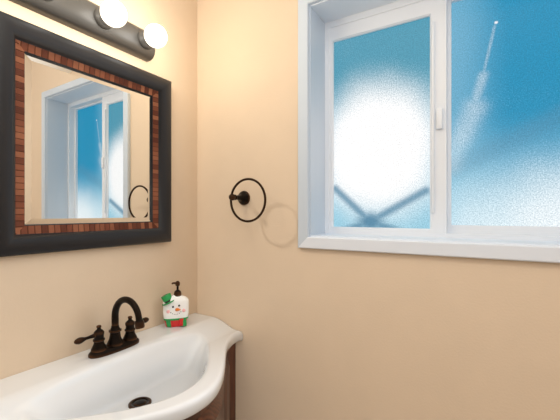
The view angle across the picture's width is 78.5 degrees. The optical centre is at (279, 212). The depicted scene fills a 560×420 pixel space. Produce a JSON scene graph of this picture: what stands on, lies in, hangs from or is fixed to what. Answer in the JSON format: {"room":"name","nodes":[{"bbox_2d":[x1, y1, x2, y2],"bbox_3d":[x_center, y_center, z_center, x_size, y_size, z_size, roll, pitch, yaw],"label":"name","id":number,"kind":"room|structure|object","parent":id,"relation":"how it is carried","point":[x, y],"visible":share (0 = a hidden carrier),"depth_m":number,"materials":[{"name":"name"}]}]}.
{"room":"bathroom","nodes":[
{"label":"bathroom","id":0,"kind":"room"},
{"bbox_2d":[0,0,196,379],"bbox_3d":[-1.021,0.080,0.494,0.200,2.440,2.300,0,0,31],"label":"wall","id":1,"kind":"structure","parent":0,"point":[49,301],"depth_m":1.13,"materials":[{"name":"paint"}]},
{"bbox_2d":[0,11,170,256],"bbox_3d":[-0.550,-0.192,1.047,0.037,0.597,0.542,0,0,31],"label":"mirror","id":2,"kind":"object","parent":1,"relation":"attached to","point":[85,132],"visible":1,"depth_m":0.99,"materials":[{"name":"black mirror"}]},
{"bbox_2d":[9,0,167,61],"bbox_3d":[-0.555,-0.583,0.947,0.133,0.095,0.555,0,0,31],"label":"sconce","id":3,"kind":"object","parent":1,"relation":"attached to","point":[107,23],"visible":1,"depth_m":1.01,"materials":[{"name":"grey metal"}]},
{"bbox_2d":[197,0,559,419],"bbox_3d":[0.500,0.080,1.041,2.250,2.440,0.200,0,0,31],"label":"wall","id":4,"kind":"structure","parent":0,"point":[328,334],"depth_m":1.17,"materials":[{"name":"paint"}]},
{"bbox_2d":[229,178,265,222],"bbox_3d":[-0.106,-0.045,1.238,0.175,0.157,0.083,0,0,31],"label":"towel ring","id":5,"kind":"object","parent":4,"relation":"attached to","point":[243,198],"visible":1,"depth_m":1.23,"materials":[{"name":"black metal"}]},
{"bbox_2d":[298,0,559,262],"bbox_3d":[0.482,-0.311,1.037,0.863,0.861,0.205,0,0,31],"label":"window","id":6,"kind":"structure","parent":4,"relation":"in","point":[426,127],"depth_m":1.08,"materials":[{"name":"white"}]},
{"bbox_3d":[-0.141,1.360,-0.032,2.450,0.120,2.900,0,0,31],"label":"floor","id":7,"kind":"structure","parent":0,"visible":0},
{"bbox_2d":[0,313,242,419],"bbox_3d":[-0.369,0.855,0.947,0.452,0.886,0.846,0,0,31],"label":"vanity","id":8,"kind":"object","parent":7,"relation":"on","point":[188,372],"visible":0.86,"depth_m":0.95,"materials":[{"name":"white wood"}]},
{"bbox_2d":[74,296,148,358],"bbox_3d":[-0.497,0.329,1.032,0.182,0.165,0.182,0,0,-17],"label":"faucet","id":9,"kind":"object","parent":8,"relation":"on","point":[115,343],"visible":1,"depth_m":1.01,"materials":[{"name":"brown metal"}]},
{"bbox_2d":[161,281,188,326],"bbox_3d":[-0.383,0.330,1.252,0.095,0.163,0.064,0,0,-5],"label":"soap dispenser","id":10,"kind":"object","parent":8,"relation":"on","point":[176,306],"visible":1,"depth_m":1.24,"materials":[{"name":"white ceramic"}]}
]}

